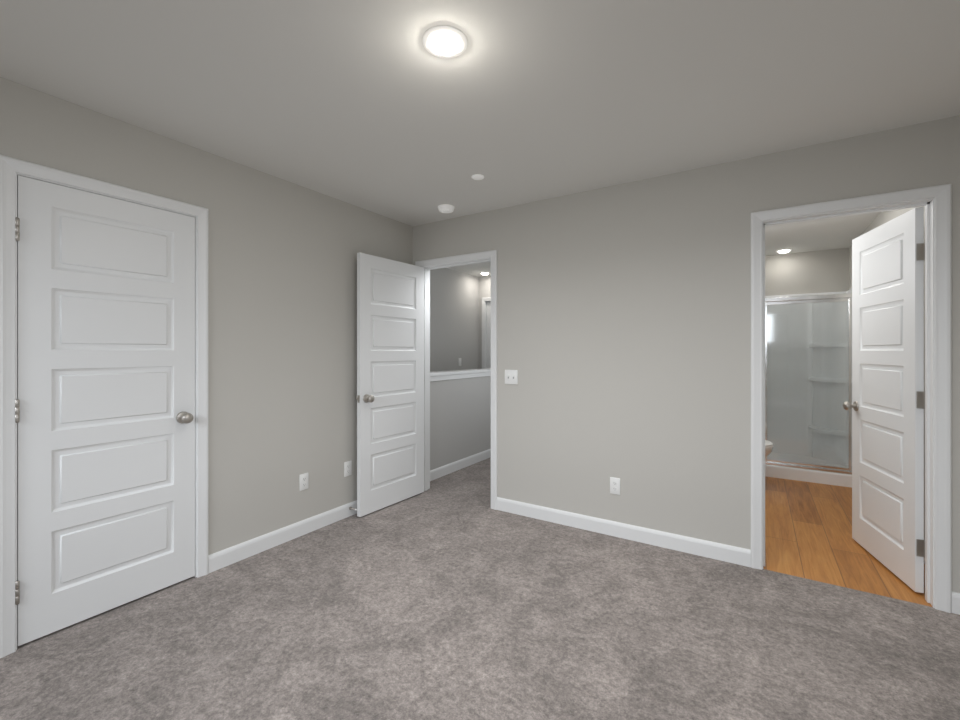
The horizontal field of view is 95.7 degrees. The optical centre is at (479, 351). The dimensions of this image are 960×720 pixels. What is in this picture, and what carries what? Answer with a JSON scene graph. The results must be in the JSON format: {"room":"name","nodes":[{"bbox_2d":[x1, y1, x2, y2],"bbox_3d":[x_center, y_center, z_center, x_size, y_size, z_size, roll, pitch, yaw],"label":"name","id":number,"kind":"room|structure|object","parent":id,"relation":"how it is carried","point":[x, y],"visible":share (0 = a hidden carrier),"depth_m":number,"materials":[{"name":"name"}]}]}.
{"room":"empty bedroom","nodes":[
{"label":"empty bedroom","id":0,"kind":"room"},
{"bbox_2d":[0,77,412,554],"bbox_3d":[-1.994,0.064,1.978,0.120,2.438,4.915,0,0,33],"label":"wall","id":1,"kind":"structure","parent":0,"point":[282,334],"depth_m":2.79,"materials":[{"name":"grey paint"}]},
{"bbox_2d":[0,155,207,657],"bbox_3d":[-1.845,0.229,2.194,0.138,2.108,0.831,0,0,33],"label":"door frame","id":2,"kind":"structure","parent":1,"relation":"attached to","point":[10,168],"depth_m":1.86,"materials":[{"name":"white paint"}]},
{"bbox_2d":[15,175,194,645],"bbox_3d":[-1.818,0.256,2.176,0.179,2.030,0.720,0,0,33],"label":"closet door","id":3,"kind":"structure","parent":1,"relation":"in","point":[105,410],"depth_m":2.11,"materials":[{"name":"white paint"}]},
{"bbox_2d":[208,500,356,572],"bbox_3d":[-1.086,1.233,3.258,0.035,0.100,1.779,0,0,33],"label":"baseboard","id":4,"kind":"structure","parent":1,"relation":"attached to","point":[223,558],"depth_m":2.87,"materials":[{"name":"white paint"}]},
{"bbox_2d":[300,473,307,490],"bbox_3d":[-1.234,0.915,3.050,0.008,0.114,0.070,0,0,33],"label":"electrical outlet","id":5,"kind":"object","parent":1,"relation":"attached to","point":[304,481],"visible":1,"depth_m":3.05,"materials":[{"name":"white plastic"}]},
{"bbox_2d":[344,461,351,476],"bbox_3d":[-1.025,0.912,3.378,0.008,0.114,0.070,0,0,33],"label":"electrical outlet","id":6,"kind":"object","parent":1,"relation":"attached to","point":[347,468],"visible":1,"depth_m":3.38,"materials":[{"name":"white plastic"}]},
{"bbox_2d":[430,268,477,371],"bbox_3d":[-0.710,0.064,5.761,0.120,2.438,2.605,0,0,33],"label":"wall","id":7,"kind":"structure","parent":0,"point":[453,316],"depth_m":6.17,"materials":[{"name":"grey paint"}]},
{"bbox_2d":[430,376,490,470],"bbox_3d":[0.019,0.765,5.225,0.115,1.035,2.485,0,0,33],"label":"wall","id":8,"kind":"structure","parent":0,"point":[460,419],"depth_m":4.72,"materials":[{"name":"grey paint"}]},
{"bbox_2d":[430,368,490,381],"bbox_3d":[0.020,0.255,5.224,0.168,0.085,2.485,0,0,33],"label":"trim","id":9,"kind":"structure","parent":8,"relation":"on","point":[451,375],"depth_m":4.71,"materials":[{"name":"white paint"}]},
{"bbox_2d":[430,449,490,480],"bbox_3d":[0.077,1.233,5.189,0.030,0.100,2.485,0,0,33],"label":"baseboard","id":10,"kind":"structure","parent":8,"relation":"attached to","point":[436,473],"depth_m":4.72,"materials":[{"name":"white paint"}]},
{"bbox_2d":[0,457,959,719],"bbox_3d":[-0.051,1.308,2.356,4.990,0.050,7.640,0,0,33],"label":"floor","id":11,"kind":"structure","parent":0,"point":[452,597],"depth_m":1.94,"materials":[{"name":"grey carpet"}]},
{"bbox_2d":[0,0,959,276],"bbox_3d":[0.132,-1.185,2.643,4.990,0.060,8.320,0,0,33],"label":"ceiling","id":12,"kind":"structure","parent":0,"point":[374,106],"depth_m":1.87,"materials":[{"name":"white paint"}]},
{"bbox_2d":[422,25,466,57],"bbox_3d":[-0.131,-1.143,1.623,0.168,0.024,0.168,0,0,33],"label":"recessed light","id":13,"kind":"object","parent":12,"relation":"in","point":[443,41],"visible":1,"depth_m":1.60,"materials":[{"name":"white plastic"}]},
{"bbox_2d":[438,204,453,212],"bbox_3d":[-0.272,-1.136,3.480,0.132,0.038,0.132,0,0,33],"label":"smoke detector","id":14,"kind":"object","parent":12,"relation":"attached to","point":[445,208],"visible":1,"depth_m":3.44,"materials":[{"name":"white plastic"}]},
{"bbox_2d":[472,174,483,179],"bbox_3d":[-0.013,-1.150,2.875,0.084,0.010,0.084,0,0,33],"label":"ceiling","id":15,"kind":"structure","parent":12,"relation":"attached to","point":[477,177],"depth_m":2.86,"materials":[{"name":"white plastic"}]},
{"bbox_2d":[775,249,791,252],"bbox_3d":[3.475,-1.143,4.971,0.160,0.024,0.160,0,0,33],"label":"recessed light","id":16,"kind":"object","parent":12,"relation":"in","point":[783,250],"visible":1,"depth_m":4.94,"materials":[{"name":"white plastic"}]},
{"bbox_2d":[478,275,490,368],"bbox_3d":[0.831,0.064,6.252,1.950,2.438,0.120,0,0,33],"label":"wall","id":17,"kind":"structure","parent":0,"point":[484,286],"depth_m":6.70,"materials":[{"name":"grey paint"}]},
{"bbox_2d":[413,115,959,592],"bbox_3d":[0.991,0.064,3.061,3.990,2.438,0.120,0,0,33],"label":"wall","id":18,"kind":"structure","parent":0,"point":[623,329],"depth_m":2.89,"materials":[{"name":"grey paint"}]},
{"bbox_2d":[356,253,423,516],"bbox_3d":[-0.735,0.256,3.652,0.179,2.030,0.753,0,0,33],"label":"hall door","id":19,"kind":"structure","parent":18,"relation":"in","point":[390,382],"depth_m":3.58,"materials":[{"name":"white paint"}]},
{"bbox_2d":[415,250,496,509],"bbox_3d":[-0.190,0.229,3.814,0.863,2.108,0.156,0,0,33],"label":"door frame","id":20,"kind":"structure","parent":18,"relation":"attached to","point":[489,304],"depth_m":3.86,"materials":[{"name":"white paint"}]},
{"bbox_2d":[505,370,517,383],"bbox_3d":[0.246,0.204,3.457,0.116,0.114,0.014,0,0,33],"label":"bedroom light switch","id":21,"kind":"object","parent":18,"relation":"attached to","point":[511,376],"visible":1,"depth_m":3.46,"materials":[{"name":"white plastic"}]},
{"bbox_2d":[610,477,619,494],"bbox_3d":[0.938,0.935,3.019,0.070,0.114,0.008,0,0,33],"label":"electrical outlet","id":22,"kind":"object","parent":18,"relation":"attached to","point":[614,485],"visible":1,"depth_m":3.02,"materials":[{"name":"white plastic"}]},
{"bbox_2d":[497,497,750,566],"bbox_3d":[0.874,1.233,3.058,1.748,0.100,0.013,0,0,33],"label":"baseboard","id":23,"kind":"structure","parent":18,"relation":"attached to","point":[667,540],"depth_m":2.94,"materials":[{"name":"white paint"}]},
{"bbox_2d":[751,183,951,612],"bbox_3d":[2.001,0.229,2.418,0.838,2.108,0.156,0,0,33],"label":"door frame","id":24,"kind":"structure","parent":18,"relation":"attached to","point":[936,201],"depth_m":2.21,"materials":[{"name":"white paint"}]},
{"bbox_2d":[843,207,924,592],"bbox_3d":[2.411,0.256,2.625,0.267,2.030,0.732,0,0,33],"label":"door","id":25,"kind":"structure","parent":18,"relation":"in","point":[887,405],"depth_m":2.52,"materials":[{"name":"white paint"}]},
{"bbox_2d":[765,248,848,295],"bbox_3d":[3.501,0.064,5.298,1.520,2.438,0.120,0,0,33],"label":"wall","id":26,"kind":"structure","parent":0,"point":[822,271],"depth_m":5.04,"materials":[{"name":"grey paint"}]},
{"bbox_2d":[763,476,931,606],"bbox_3d":[2.600,1.309,3.987,2.270,0.048,3.400,0,0,33],"label":"floor","id":27,"kind":"structure","parent":0,"point":[808,530],"depth_m":2.92,"materials":[{"name":"brown wood"}]},
{"bbox_2d":[765,440,772,457],"bbox_3d":[2.371,0.888,4.204,0.777,0.790,0.490,0,0,33],"label":"toilet","id":28,"kind":"object","parent":27,"relation":"on","point":[768,447],"visible":0.02,"depth_m":3.95,"materials":[{"name":"white ceramic"}]},
{"bbox_2d":[765,288,851,487],"bbox_3d":[3.213,0.318,4.847,1.510,1.970,0.940,0,0,33],"label":"shower","id":29,"kind":"object","parent":27,"relation":"on","point":[808,380],"visible":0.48,"depth_m":4.50,"materials":[{"name":"glass"}]},
{"bbox_2d":[849,206,924,538],"bbox_3d":[3.356,0.064,3.544,0.120,2.438,3.235,0,0,33],"label":"wall","id":30,"kind":"structure","parent":0,"point":[881,218],"depth_m":3.29,"materials":[{"name":"grey paint"}]},
{"bbox_2d":[924,558,959,608],"bbox_3d":[3.003,1.233,3.135,0.035,0.100,2.165,0,0,33],"label":"baseboard","id":31,"kind":"structure","parent":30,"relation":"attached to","point":[955,596],"depth_m":2.13,"materials":[{"name":"white paint"}]}
]}

